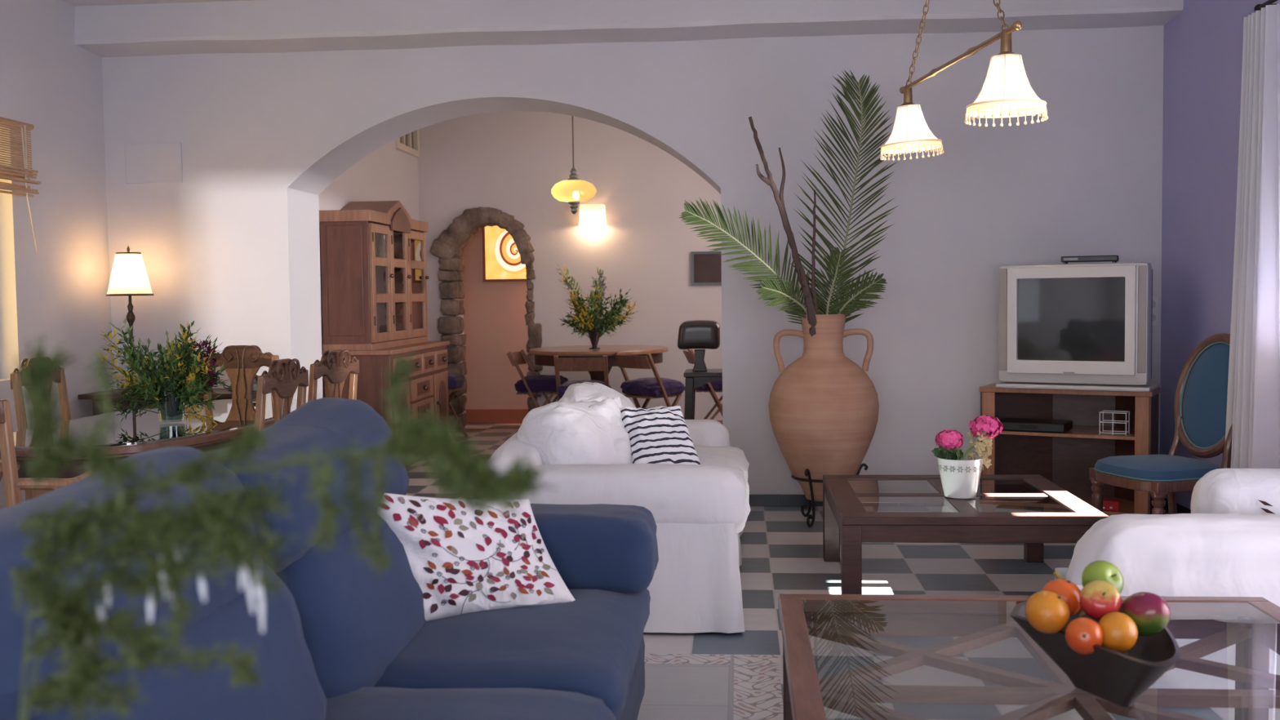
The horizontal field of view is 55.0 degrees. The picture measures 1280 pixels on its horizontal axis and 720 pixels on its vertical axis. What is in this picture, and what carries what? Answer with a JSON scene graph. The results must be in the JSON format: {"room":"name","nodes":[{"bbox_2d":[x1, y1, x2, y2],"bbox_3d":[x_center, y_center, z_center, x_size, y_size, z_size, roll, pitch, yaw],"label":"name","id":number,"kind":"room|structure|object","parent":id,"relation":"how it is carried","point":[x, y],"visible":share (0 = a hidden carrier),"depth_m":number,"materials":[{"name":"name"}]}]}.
{"room":"traditional dwelling","nodes":[
{"label":"traditional dwelling","id":0,"kind":"room"},
{"bbox_2d":[0,0,113,510],"bbox_3d":[-3.960,-0.371,2.836,0.260,3.200,10.260,0,3,5],"label":"wall","id":1,"kind":"structure","parent":0,"point":[49,82],"depth_m":7.30,"materials":[{"name":"white paint"}]},
{"bbox_2d":[0,116,41,253],"bbox_3d":[-3.504,-0.934,6.275,0.079,0.737,1.500,0,3,5],"label":"bamboo blind","id":2,"kind":"object","parent":1,"relation":"attached to","point":[19,174],"visible":1,"depth_m":6.84,"materials":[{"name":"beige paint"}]},
{"bbox_2d":[61,0,256,6],"bbox_3d":[-0.572,-2.018,2.477,7.100,0.160,10.260,0,3,5],"label":"ceiling","id":3,"kind":"structure","parent":0,"point":[74,2],"depth_m":7.46,"materials":[{"name":"paint"}]},
{"bbox_2d":[880,0,1048,160],"bbox_3d":[1.368,-1.537,5.368,0.309,1.170,1.650,-1,3,-3],"label":"chandelier","id":4,"kind":"object","parent":3,"relation":"hanging from","point":[1006,91],"visible":1,"depth_m":4.83,"materials":[{"name":"fabric"}]},
{"bbox_2d":[318,139,419,397],"bbox_3d":[-2.461,-0.940,10.316,0.270,3.500,3.750,0,3,5],"label":"wall","id":5,"kind":"structure","parent":0,"point":[388,173],"depth_m":10.80,"materials":[{"name":"paint"}]},
{"bbox_2d":[395,128,419,157],"bbox_3d":[-2.227,-2.239,11.693,0.060,0.540,0.770,0,3,5],"label":"window","id":6,"kind":"structure","parent":5,"relation":"in","point":[409,144],"depth_m":11.81,"materials":[{"name":"beige paint"}]},
{"bbox_2d":[461,227,528,408],"bbox_3d":[0.203,-1.078,12.714,5.200,3.450,0.140,0,3,5],"label":"wall","id":7,"kind":"structure","parent":0,"point":[494,316],"depth_m":12.83,"materials":[{"name":"paint"}]},
{"bbox_2d":[465,408,528,423],"bbox_3d":[-0.979,0.584,12.815,2.800,0.150,0.025,0,3,5],"label":"baseboard","id":8,"kind":"structure","parent":7,"relation":"attached to","point":[474,415],"depth_m":12.85,"materials":[{"name":"wood"}]},
{"bbox_2d":[482,225,526,281],"bbox_3d":[-1.366,-1.129,12.743,0.530,0.630,0.035,0,3,5],"label":"picture","id":9,"kind":"object","parent":7,"relation":"attached to","point":[501,259],"visible":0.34,"depth_m":12.74},
{"bbox_2d":[417,111,722,426],"bbox_3d":[0.158,-1.073,12.155,5.200,3.500,0.340,0,3,5],"label":"wall","id":10,"kind":"structure","parent":0,"point":[511,162],"depth_m":12.03,"materials":[{"name":"paint"}]},
{"bbox_2d":[430,207,542,431],"bbox_3d":[-1.501,-0.408,12.285,1.113,2.216,0.436,0,3,5],"label":"stone arch","id":11,"kind":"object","parent":10,"relation":"attached to","point":[449,246],"depth_m":12.09,"materials":[{"name":"brown stone"}]},
{"bbox_2d":[578,204,606,226],"bbox_3d":[-0.469,-1.406,11.941,0.270,0.205,0.130,0,3,5],"label":"wall sconce","id":12,"kind":"object","parent":10,"relation":"attached to","point":[590,215],"visible":1,"depth_m":11.88,"materials":[{"name":"glass"}]},
{"bbox_2d":[691,251,721,285],"bbox_3d":[0.681,-0.890,11.935,0.365,0.325,0.034,0,3,5],"label":"framed picture","id":13,"kind":"object","parent":10,"relation":"attached to","point":[706,266],"visible":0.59,"depth_m":11.93,"materials":[{"name":"brown wood"}]},
{"bbox_2d":[102,25,1164,506],"bbox_3d":[-0.124,-0.794,7.958,7.100,3.400,0.590,0,3,5],"label":"wall","id":14,"kind":"structure","parent":0,"point":[232,249],"depth_m":7.59,"materials":[{"name":"white paint"}]},
{"bbox_2d":[124,142,182,183],"bbox_3d":[-3.110,-1.259,7.868,0.370,0.255,0.014,0,3,5],"label":"panel","id":15,"kind":"object","parent":14,"relation":"attached to","point":[147,162],"visible":1,"depth_m":7.86,"materials":[{"name":"white paint"}]},
{"bbox_2d":[74,0,1183,57],"bbox_3d":[-0.171,-2.084,7.452,6.590,0.270,0.365,0,3,5],"label":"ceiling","id":16,"kind":"structure","parent":14,"relation":"attached to","point":[258,26],"depth_m":7.36,"materials":[{"name":"white paint"}]},
{"bbox_2d":[749,494,822,506],"bbox_3d":[-0.122,0.883,7.746,6.586,0.072,0.015,0,3,5],"label":"baseboard","id":17,"kind":"structure","parent":14,"relation":"attached to","point":[754,500],"depth_m":7.66,"materials":[{"name":"wood"}]},
{"bbox_2d":[1152,295,1158,325],"bbox_3d":[3.091,-0.297,7.426,0.075,0.180,0.020,0,3,5],"label":"wall socket","id":18,"kind":"object","parent":14,"relation":"attached to","point":[1155,298],"visible":0.43,"depth_m":7.42,"materials":[{"name":"white paint"}]},
{"bbox_2d":[1152,300,1155,307],"bbox_3d":[3.089,-0.336,7.417,0.048,0.048,0.006,-1,3,5],"label":"outlet","id":19,"kind":"object","parent":18,"relation":"attached to","point":[1153,301],"depth_m":7.41,"materials":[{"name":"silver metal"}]},
{"bbox_2d":[1152,313,1155,321],"bbox_3d":[3.090,-0.257,7.421,0.048,0.048,0.006,-1,3,5],"label":"outlet","id":20,"kind":"object","parent":18,"relation":"attached to","point":[1153,314],"depth_m":7.42,"materials":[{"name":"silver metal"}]},
{"bbox_2d":[405,423,1279,719],"bbox_3d":[-0.323,1.105,5.260,7.100,0.100,15.500,0,3,5],"label":"floor","id":21,"kind":"structure","parent":0,"point":[710,675],"depth_m":4.83,"materials":[{"name":"tile"}]},
{"bbox_2d":[9,357,71,501],"bbox_3d":[-2.730,0.515,6.071,0.523,1.061,0.482,-1,3,3],"label":"dining chair","id":22,"kind":"object","parent":21,"relation":"on","point":[29,494],"visible":0.12,"depth_m":5.87,"materials":[{"name":"brown wood"}]},
{"bbox_2d":[0,399,101,507],"bbox_3d":[-2.307,0.592,4.527,0.546,1.061,0.523,0,3,19],"label":"dining chair","id":23,"kind":"object","parent":21,"relation":"on","point":[13,485],"visible":0.16,"depth_m":4.25,"materials":[{"name":"brown wood"}]},
{"bbox_2d":[0,398,307,478],"bbox_3d":[-2.231,0.661,5.919,1.000,0.766,2.240,0,3,5],"label":"dining table","id":24,"kind":"object","parent":21,"relation":"on","point":[133,435],"visible":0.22,"depth_m":5.39,"materials":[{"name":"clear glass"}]},
{"bbox_2d":[154,387,186,420],"bbox_3d":[-2.155,0.191,5.657,0.148,0.180,0.148,0,3,5],"label":"glass vase","id":25,"kind":"object","parent":24,"relation":"on","point":[155,388],"visible":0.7,"depth_m":5.65,"materials":[{"name":"glass"}]},
{"bbox_2d":[93,317,227,424],"bbox_3d":[-2.179,0.056,5.626,0.543,0.504,0.486,-2,3,-28],"label":"bouquet","id":26,"kind":"object","parent":25,"relation":"in","point":[181,371],"visible":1,"depth_m":5.61,"materials":[{"name":"green plant"}]},
{"bbox_2d":[77,388,271,415],"bbox_3d":[-2.869,0.576,7.668,1.050,0.765,0.450,0,3,5],"label":"console table","id":27,"kind":"object","parent":21,"relation":"on","point":[226,394],"visible":0.14,"depth_m":7.50,"materials":[{"name":"brown wood"}]},
{"bbox_2d":[105,245,153,392],"bbox_3d":[-3.169,-0.258,7.651,0.278,0.910,0.278,0,3,5],"label":"table lamp","id":28,"kind":"object","parent":27,"relation":"on","point":[129,277],"visible":0.84,"depth_m":7.56,"materials":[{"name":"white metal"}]},
{"bbox_2d":[111,378,163,392],"bbox_3d":[-3.076,0.149,7.554,0.326,0.105,0.160,-1,3,-13],"label":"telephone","id":29,"kind":"object","parent":27,"relation":"on","point":[117,391],"visible":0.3,"depth_m":7.52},
{"bbox_2d":[222,374,259,391],"bbox_3d":[-2.475,0.136,7.654,0.326,0.105,0.160,1,3,27],"label":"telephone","id":30,"kind":"object","parent":27,"relation":"on","point":[255,382],"visible":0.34,"depth_m":7.59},
{"bbox_2d":[204,345,279,400],"bbox_3d":[-2.379,0.455,7.104,0.482,1.061,0.523,0,3,5],"label":"dining chair","id":31,"kind":"object","parent":21,"relation":"on","point":[243,362],"visible":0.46,"depth_m":7.29,"materials":[{"name":"brown wood"}]},
{"bbox_2d":[254,358,308,429],"bbox_3d":[-1.835,0.526,5.638,0.523,1.061,0.482,0,3,10],"label":"dining chair","id":32,"kind":"object","parent":21,"relation":"on","point":[283,377],"visible":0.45,"depth_m":5.53,"materials":[{"name":"brown wood"}]},
{"bbox_2d":[0,397,658,719],"bbox_3d":[-0.587,0.670,2.628,1.113,1.057,2.456,0,3,5],"label":"sofa","id":33,"kind":"object","parent":21,"relation":"on","point":[343,639],"visible":0.57,"depth_m":2.67,"materials":[{"name":"blue fabric"}]},
{"bbox_2d":[31,564,326,719],"bbox_3d":[-0.843,0.621,2.085,0.415,0.450,0.996,-1,3,5],"label":"cushion","id":34,"kind":"object","parent":33,"relation":"on","point":[293,691],"depth_m":2.12,"materials":[{"name":"blue fabric"}]},
{"bbox_2d":[275,515,426,698],"bbox_3d":[-0.767,0.566,3.066,0.418,0.452,0.962,-1,3,5],"label":"cushion","id":35,"kind":"object","parent":33,"relation":"on","point":[359,624],"depth_m":2.73,"materials":[{"name":"blue fabric"}]},
{"bbox_2d":[324,687,616,719],"bbox_3d":[-0.440,0.820,2.237,0.712,0.203,1.062,-1,3,5],"label":"seat cushion","id":36,"kind":"object","parent":33,"relation":"on","point":[342,703],"depth_m":2.56,"materials":[{"name":"blue fabric"}]},
{"bbox_2d":[378,493,574,621],"bbox_3d":[-0.450,0.499,3.268,0.546,0.357,0.223,-3,4,-41],"label":"floral pillow","id":37,"kind":"object","parent":33,"relation":"on","point":[460,562],"visible":0.94,"depth_m":3.24,"materials":[{"name":"white fabric"}]},
{"bbox_2d":[373,588,650,719],"bbox_3d":[-0.355,0.761,3.297,0.709,0.205,1.061,-1,3,5],"label":"seat cushion","id":38,"kind":"object","parent":33,"relation":"on","point":[592,644],"depth_m":2.97,"materials":[{"name":"blue fabric"}]},
{"bbox_2d":[307,349,359,401],"bbox_3d":[-1.821,0.476,6.576,0.523,1.061,0.482,0,3,17],"label":"dining chair","id":39,"kind":"object","parent":21,"relation":"on","point":[335,366],"visible":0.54,"depth_m":6.45,"materials":[{"name":"brown wood"}]},
{"bbox_2d":[319,200,449,467],"bbox_3d":[-2.029,-0.239,10.119,0.569,2.110,1.870,0,3,5],"label":"hutch","id":40,"kind":"object","parent":21,"relation":"on","point":[375,307],"visible":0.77,"depth_m":9.40,"materials":[{"name":"brown wood"}]},
{"bbox_2d":[377,234,385,257],"bbox_3d":[-2.083,-0.939,9.959,0.100,0.230,0.098,0,3,5],"label":"figurine","id":41,"kind":"object","parent":40,"relation":"on","point":[381,245],"visible":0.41,"depth_m":9.93,"materials":[{"name":"beige paint"}]},
{"bbox_2d":[322,341,449,355],"bbox_3d":[-2.044,-0.102,10.132,0.535,0.035,1.860,-1,3,5],"label":"countertop","id":42,"kind":"structure","parent":40,"relation":"on","point":[414,347],"depth_m":9.59,"materials":[{"name":"wood"}]},
{"bbox_2d":[448,386,467,440],"bbox_3d":[-1.898,0.326,11.420,0.503,0.849,0.434,0,3,5],"label":"folding chair","id":43,"kind":"object","parent":21,"relation":"on","point":[460,424],"visible":0.17,"depth_m":11.58,"materials":[{"name":"brown wood"}]},
{"bbox_2d":[448,373,465,390],"bbox_3d":[-1.859,0.206,11.409,0.418,0.174,0.431,0,3,5],"label":"cushion","id":44,"kind":"object","parent":43,"relation":"on","point":[455,380],"visible":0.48,"depth_m":11.27,"materials":[{"name":"purple fabric"}]},
{"bbox_2d":[506,349,557,408],"bbox_3d":[-0.912,0.339,10.945,0.503,0.849,0.434,0,3,10],"label":"folding chair","id":45,"kind":"object","parent":21,"relation":"on","point":[516,358],"visible":0.48,"depth_m":10.77,"materials":[{"name":"brown wood"}]},
{"bbox_2d":[514,374,568,393],"bbox_3d":[-0.873,0.219,10.930,0.418,0.174,0.431,0,3,10],"label":"cushion","id":46,"kind":"object","parent":45,"relation":"on","point":[537,384],"visible":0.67,"depth_m":10.75,"materials":[{"name":"purple fabric"}]},
{"bbox_2d":[553,355,608,401],"bbox_3d":[-0.462,0.376,10.141,0.434,0.849,0.503,0,3,5],"label":"folding chair","id":47,"kind":"object","parent":21,"relation":"on","point":[580,364],"visible":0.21,"depth_m":9.92,"materials":[{"name":"brown wood"}]},
{"bbox_2d":[556,379,611,398],"bbox_3d":[-0.459,0.254,10.175,0.431,0.174,0.418,0,3,5],"label":"cushion","id":48,"kind":"object","parent":47,"relation":"on","point":[561,389],"visible":0.34,"depth_m":10.04,"materials":[{"name":"purple fabric"}]},
{"bbox_2d":[528,344,667,382],"bbox_3d":[-0.366,0.318,11.097,1.250,0.850,1.400,0,3,5],"label":"round table","id":49,"kind":"object","parent":21,"relation":"on","point":[544,356],"visible":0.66,"depth_m":10.71,"materials":[{"name":"brown wood"}]},
{"bbox_2d":[587,324,601,349],"bbox_3d":[-0.405,-0.205,10.921,0.150,0.210,0.148,0,3,5],"label":"vase","id":50,"kind":"object","parent":49,"relation":"on","point":[594,339],"visible":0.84,"depth_m":10.88,"materials":[{"name":"clear glass"}]},
{"bbox_2d":[556,263,639,338],"bbox_3d":[-0.379,-0.511,10.892,0.747,0.705,0.520,0,3,5],"label":"bouquet","id":51,"kind":"object","parent":50,"relation":"in","point":[585,318],"visible":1,"depth_m":10.84,"materials":[{"name":"green plant"}]},
{"bbox_2d":[485,382,751,633],"bbox_3d":[-0.024,0.560,5.796,1.087,0.900,2.079,0,3,5],"label":"slipcovered sofa","id":52,"kind":"object","parent":21,"relation":"on","point":[700,513],"visible":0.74,"depth_m":4.79,"materials":[{"name":"white fabric"}]},
{"bbox_2d":[516,400,616,464],"bbox_3d":[-0.260,0.378,5.277,0.420,0.402,0.509,1,3,27],"label":"cushion","id":53,"kind":"object","parent":52,"relation":"on","point":[557,433],"depth_m":5.10,"materials":[{"name":"white fabric"}]},
{"bbox_2d":[558,382,635,408],"bbox_3d":[-0.171,0.329,5.922,0.426,0.448,0.736,-1,3,5],"label":"cushion","id":54,"kind":"object","parent":52,"relation":"on","point":[585,391],"depth_m":5.73,"materials":[{"name":"white fabric"}]},
{"bbox_2d":[583,395,632,463],"bbox_3d":[-0.206,0.350,5.269,0.437,0.366,0.341,-1,3,-1],"label":"pillow","id":55,"kind":"object","parent":52,"relation":"on","point":[609,407],"visible":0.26,"depth_m":5.26,"materials":[{"name":"white fabric"}]},
{"bbox_2d":[619,404,700,464],"bbox_3d":[0.091,0.361,5.256,0.290,0.315,0.340,-2,3,-18],"label":"striped pillow","id":56,"kind":"object","parent":52,"relation":"on","point":[660,434],"visible":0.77,"depth_m":5.21,"materials":[{"name":"fabric"}]},
{"bbox_2d":[693,444,749,481],"bbox_3d":[0.136,0.553,6.157,0.823,0.251,0.759,-1,3,5],"label":"seat cushion","id":57,"kind":"object","parent":52,"relation":"on","point":[713,455],"depth_m":5.96,"materials":[{"name":"white fabric"}]},
{"bbox_2d":[724,466,751,533],"bbox_3d":[0.076,0.595,5.417,0.813,0.248,0.740,-1,3,5],"label":"armrest","id":58,"kind":"object","parent":52,"relation":"on","point":[740,528],"depth_m":5.11,"materials":[{"name":"white fabric"}]},
{"bbox_2d":[613,351,681,408],"bbox_3d":[0.080,0.356,10.380,0.503,0.849,0.434,-4,4,-42],"label":"folding chair","id":59,"kind":"object","parent":21,"relation":"on","point":[623,362],"visible":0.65,"depth_m":10.22,"materials":[{"name":"brown wood"}]},
{"bbox_2d":[620,377,684,397],"bbox_3d":[0.109,0.235,10.400,0.418,0.174,0.431,-4,4,-42],"label":"cushion","id":60,"kind":"object","parent":59,"relation":"on","point":[648,387],"visible":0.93,"depth_m":10.27,"materials":[{"name":"purple fabric"}]},
{"bbox_2d":[677,320,722,419],"bbox_3d":[0.574,0.255,9.487,0.553,1.126,0.450,0,3,5],"label":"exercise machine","id":61,"kind":"object","parent":21,"relation":"on","point":[695,334],"visible":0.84,"depth_m":9.32,"materials":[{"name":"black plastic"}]},
{"bbox_2d":[682,349,722,419],"bbox_3d":[0.634,0.318,10.962,0.503,0.849,0.434,-1,3,-2],"label":"folding chair","id":62,"kind":"object","parent":21,"relation":"on","point":[690,355],"visible":0.36,"depth_m":10.79,"materials":[{"name":"brown wood"}]},
{"bbox_2d":[695,381,722,391],"bbox_3d":[0.674,0.198,10.957,0.418,0.174,0.431,-1,3,-2],"label":"cushion","id":63,"kind":"object","parent":62,"relation":"on","point":[717,385],"visible":0.12,"depth_m":10.76,"materials":[{"name":"purple fabric"}]},
{"bbox_2d":[791,463,867,527],"bbox_3d":[1.094,0.765,7.084,0.439,0.339,0.439,0,3,5],"label":"stand","id":64,"kind":"object","parent":21,"relation":"on","point":[810,480],"visible":0.55,"depth_m":6.96,"materials":[{"name":"metal"}]},
{"bbox_2d":[768,314,879,501],"bbox_3d":[1.054,0.271,7.063,0.626,1.068,0.623,0,3,5],"label":"amphora","id":65,"kind":"object","parent":64,"relation":"on","point":[824,406],"visible":0.94,"depth_m":6.87,"materials":[{"name":"ceramic"}]},
{"bbox_2d":[679,196,825,324],"bbox_3d":[0.634,-0.492,6.915,0.837,0.854,0.141,-1,3,-11],"label":"frond","id":66,"kind":"object","parent":65,"relation":"in","point":[693,213],"visible":0.84,"depth_m":6.91,"materials":[{"name":"plant"}]},
{"bbox_2d":[748,116,813,300],"bbox_3d":[0.827,-0.736,6.918,0.429,1.255,0.067,-1,3,-12],"label":"dry stalk","id":67,"kind":"object","parent":65,"relation":"in","point":[779,199],"visible":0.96,"depth_m":6.89,"materials":[{"name":"brown plant"}]},
{"bbox_2d":[755,273,818,318],"bbox_3d":[0.830,-0.319,6.886,0.374,0.348,0.100,-2,3,-24],"label":"frond","id":68,"kind":"object","parent":65,"relation":"in","point":[768,286],"visible":1,"depth_m":6.88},
{"bbox_2d":[799,268,817,337],"bbox_3d":[0.977,-0.306,6.952,0.080,0.426,0.157,2,4,43],"label":"dry stalk","id":69,"kind":"object","parent":65,"relation":"in","point":[811,311],"visible":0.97,"depth_m":6.91,"materials":[{"name":"brown plant"}]},
{"bbox_2d":[810,190,818,314],"bbox_3d":[1.000,-0.533,6.937,0.084,0.844,0.036,-3,4,-40],"label":"dry stalk","id":70,"kind":"object","parent":65,"relation":"in","point":[812,285],"visible":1,"depth_m":6.91,"materials":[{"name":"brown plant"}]},
{"bbox_2d":[810,246,858,314],"bbox_3d":[1.098,-0.399,6.931,0.278,0.492,0.123,0,3,5],"label":"frond","id":71,"kind":"object","parent":65,"relation":"in","point":[839,260],"visible":0.9,"depth_m":6.91,"materials":[{"name":"plant"}]},
{"bbox_2d":[790,70,898,323],"bbox_3d":[1.143,-0.843,6.902,0.633,1.538,0.242,0,3,5],"label":"frond","id":72,"kind":"object","parent":65,"relation":"in","point":[848,88],"visible":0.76,"depth_m":6.91,"materials":[{"name":"plant"}]},
{"bbox_2d":[828,270,887,317],"bbox_3d":[1.226,-0.329,6.905,0.336,0.354,0.095,1,3,23],"label":"frond","id":73,"kind":"object","parent":65,"relation":"in","point":[873,287],"visible":0.98,"depth_m":6.90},
{"bbox_2d":[822,474,1109,594],"bbox_3d":[1.396,0.808,5.521,1.060,0.420,1.155,0,3,5],"label":"coffee table","id":74,"kind":"object","parent":21,"relation":"on","point":[1032,510],"visible":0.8,"depth_m":5.12,"materials":[{"name":"brown wood"}]},
{"bbox_2d":[937,454,983,498],"bbox_3d":[1.417,0.518,5.441,0.202,0.176,0.202,0,3,5],"label":"flower pot","id":75,"kind":"object","parent":74,"relation":"on","point":[960,479],"visible":0.94,"depth_m":5.37,"materials":[{"name":"white ceramic"}]},
{"bbox_2d":[931,414,1003,468],"bbox_3d":[1.441,0.360,5.426,0.314,0.234,0.142,0,3,5],"label":"geranium","id":76,"kind":"object","parent":75,"relation":"in","point":[984,428],"visible":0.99,"depth_m":5.40,"materials":[{"name":"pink plant"}]},
{"bbox_2d":[777,593,1279,719],"bbox_3d":[1.074,0.947,3.010,1.415,0.420,1.340,0,3,5],"label":"coffee table","id":77,"kind":"object","parent":21,"relation":"on","point":[1252,624],"visible":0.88,"depth_m":3.36,"materials":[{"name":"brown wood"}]},
{"bbox_2d":[1009,600,1180,706],"bbox_3d":[1.083,0.675,2.798,0.307,0.144,0.539,-2,3,-21],"label":"fruit bowl","id":78,"kind":"object","parent":77,"relation":"on","point":[1117,677],"visible":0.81,"depth_m":2.71,"materials":[{"name":"brown wood"}]},
{"bbox_2d":[1025,591,1070,633],"bbox_3d":[0.918,0.568,2.771,0.096,0.094,0.097,0,3,5],"label":"orange","id":79,"kind":"object","parent":78,"relation":"in","point":[1046,611],"visible":1,"depth_m":2.74,"materials":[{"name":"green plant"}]},
{"bbox_2d":[1041,578,1080,617],"bbox_3d":[0.976,0.551,2.846,0.094,0.089,0.094,0,3,5],"label":"mandarin","id":80,"kind":"object","parent":78,"relation":"in","point":[1066,589],"visible":0.56,"depth_m":2.81,"materials":[{"name":"orange plant"}]},
{"bbox_2d":[1053,570,1085,616],"bbox_3d":[1.015,0.548,2.891,0.034,0.097,0.093,-3,4,-35],"label":"banana","id":81,"kind":"object","parent":78,"relation":"in","point":[1056,574],"visible":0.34,"depth_m":2.91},
{"bbox_2d":[1065,617,1103,654],"bbox_3d":[0.970,0.602,2.683,0.079,0.079,0.076,0,3,5],"label":"mandarin","id":82,"kind":"object","parent":78,"relation":"in","point":[1082,633],"visible":0.98,"depth_m":2.66,"materials":[{"name":"orange plant"}]},
{"bbox_2d":[1079,580,1121,620],"bbox_3d":[1.034,0.539,2.760,0.090,0.088,0.086,0,3,5],"label":"apple","id":83,"kind":"object","parent":78,"relation":"in","point":[1097,598],"visible":0.98,"depth_m":2.73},
{"bbox_2d":[1081,560,1124,593],"bbox_3d":[1.076,0.514,2.860,0.094,0.093,0.091,0,3,5],"label":"apple","id":84,"kind":"object","parent":78,"relation":"in","point":[1100,570],"visible":0.68,"depth_m":2.84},
{"bbox_2d":[1096,612,1137,653],"bbox_3d":[1.045,0.598,2.697,0.088,0.091,0.091,0,3,5],"label":"orange","id":85,"kind":"object","parent":78,"relation":"in","point":[1120,632],"visible":0.78,"depth_m":2.66,"materials":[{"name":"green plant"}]},
{"bbox_2d":[1119,591,1170,635],"bbox_3d":[1.130,0.569,2.755,0.101,0.102,0.121,0,3,5],"label":"mango","id":86,"kind":"object","parent":78,"relation":"in","point":[1150,613],"visible":0.88,"depth_m":2.71,"materials":[{"name":"food"}]},
{"bbox_2d":[979,383,1159,515],"bbox_3d":[2.553,0.530,7.257,0.950,0.760,0.559,1,4,31],"label":"tv cabinet","id":87,"kind":"object","parent":21,"relation":"on","point":[1065,459],"visible":0.48,"depth_m":7.42,"materials":[{"name":"brown wood"}]},
{"bbox_2d":[999,417,1072,432],"bbox_3d":[2.303,0.381,7.201,0.400,0.049,0.242,1,4,31],"label":"game console","id":88,"kind":"object","parent":87,"relation":"on","point":[1009,424],"visible":0.79,"depth_m":7.11,"materials":[{"name":"black plastic"}]},
{"bbox_2d":[1000,425,1134,439],"bbox_3d":[2.548,0.416,7.247,0.912,0.020,0.537,1,4,31],"label":"shelf","id":89,"kind":"object","parent":87,"relation":"attached to","point":[1077,431],"depth_m":7.08,"materials":[{"name":"brown wood"}]},
{"bbox_2d":[995,262,1159,391],"bbox_3d":[2.509,-0.194,7.045,0.845,0.710,0.445,1,4,31],"label":"television","id":90,"kind":"object","parent":87,"relation":"on","point":[1064,326],"visible":1,"depth_m":6.86,"materials":[{"name":"silver metal"}]},
{"bbox_2d":[999,268,1007,370],"bbox_3d":[2.091,-0.233,7.081,0.044,0.585,0.006,1,4,32],"label":"speaker grille","id":91,"kind":"object","parent":90,"relation":"attached to","point":[1002,272],"depth_m":7.08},
{"bbox_2d":[1061,255,1119,263],"bbox_3d":[2.530,-0.565,6.913,0.300,0.040,0.102,1,3,25],"label":"box","id":92,"kind":"object","parent":90,"relation":"on","point":[1114,259],"visible":0.96,"depth_m":6.87,"materials":[{"name":"black plastic"}]},
{"bbox_2d":[1137,265,1146,373],"bbox_3d":[2.731,-0.220,6.689,0.044,0.585,0.006,1,4,32],"label":"speaker grille","id":93,"kind":"object","parent":90,"relation":"attached to","point":[1141,269],"depth_m":6.69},
{"bbox_2d":[1102,499,1119,511],"bbox_3d":[2.650,0.823,6.967,0.120,0.055,0.061,0,3,20],"label":"box","id":94,"kind":"object","parent":87,"relation":"on","point":[1108,504],"visible":0.61,"depth_m":6.94,"materials":[{"name":"red cardboard"}]},
{"bbox_2d":[1098,410,1129,435],"bbox_3d":[2.685,0.355,6.959,0.146,0.128,0.106,1,4,31],"label":"wire rack","id":95,"kind":"object","parent":87,"relation":"on","point":[1118,411],"visible":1,"depth_m":6.95,"materials":[{"name":"metal"}]},
{"bbox_2d":[1088,333,1232,514],"bbox_3d":[2.572,0.429,5.962,0.657,1.108,0.529,-2,3,-15],"label":"salon chair","id":96,"kind":"object","parent":21,"relation":"on","point":[1200,404],"visible":0.71,"depth_m":5.96,"materials":[{"name":"fabric"}]},
{"bbox_2d":[1054,476,1279,689],"bbox_3d":[2.032,0.729,4.373,1.280,0.662,1.023,0,3,5],"label":"sofa","id":97,"kind":"object","parent":21,"relation":"on","point":[1191,554],"visible":0.53,"depth_m":3.92,"materials":[{"name":"white fabric"}]},
{"bbox_2d":[1192,468,1279,515],"bbox_3d":[2.254,0.520,4.319,0.576,0.281,0.271,0,3,5],"label":"print pillow","id":98,"kind":"object","parent":97,"relation":"on","point":[1256,491],"visible":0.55,"depth_m":4.25,"materials":[{"name":"white fabric"}]},
{"bbox_2d":[1225,3,1279,468],"bbox_3d":[2.810,-0.298,5.638,0.143,2.540,0.420,0,3,5],"label":"curtain","id":99,"kind":"object","parent":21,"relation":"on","point":[1253,395],"visible":0.81,"depth_m":5.49,"materials":[{"name":"white fabric"}]},
{"bbox_3d":[-0.519,0.817,0.950,0.280,0.940,0.280,0,3,5],"label":"plant stand","id":100,"kind":"object","parent":21,"relation":"on","visible":0},
{"bbox_2d":[6,332,557,719],"bbox_3d":[-0.262,0.133,0.890,0.408,0.311,0.062,-1,3,1],"label":"branch","id":101,"kind":"object","parent":100,"relation":"in","point":[80,627],"visible":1,"depth_m":0.89,"materials":[{"name":"green plant"}]},
{"bbox_2d":[73,533,264,652],"bbox_3d":[-0.342,0.169,0.890,0.144,0.090,0.004,-1,3,5],"label":"flower","id":102,"kind":"object","parent":101,"relation":"on","point":[163,575],"depth_m":0.89,"materials":[{"name":"white plant"}]},
{"bbox_2d":[1160,0,1279,509],"bbox_3d":[2.863,-0.430,2.291,0.250,3.200,10.260,0,3,5],"label":"wall","id":103,"kind":"structure","parent":0,"point":[1202,44],"depth_m":6.83,"materials":[{"name":"purple paint"}]},
{"bbox_2d":[1163,497,1191,513],"bbox_3d":[3.081,0.907,6.524,0.012,0.072,1.915,0,3,5],"label":"baseboard","id":104,"kind":"structure","parent":103,"relation":"attached to","point":[1180,508],"depth_m":7.11,"materials":[{"name":"stone"}]},
{"bbox_2d":[1253,0,1277,11],"bbox_3d":[2.693,-1.460,3.157,0.208,0.036,4.869,0,3,5],"label":"curtain rod","id":105,"kind":"object","parent":103,"relation":"attached to","point":[1258,7],"visible":0.63,"depth_m":5.50,"materials":[{"name":"metal"}]},
{"bbox_3d":[0.013,-2.761,10.523,5.200,0.150,4.750,0,3,5],"label":"ceiling","id":106,"kind":"structure","parent":0,"visible":0},
{"bbox_2d":[551,115,596,213],"bbox_3d":[-0.562,-1.945,10.286,0.384,1.440,0.371,0,3,5],"label":"glass pendant","id":107,"kind":"object","parent":106,"relation":"hanging from","point":[573,176],"visible":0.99,"depth_m":10.29,"materials":[{"name":"glass"}]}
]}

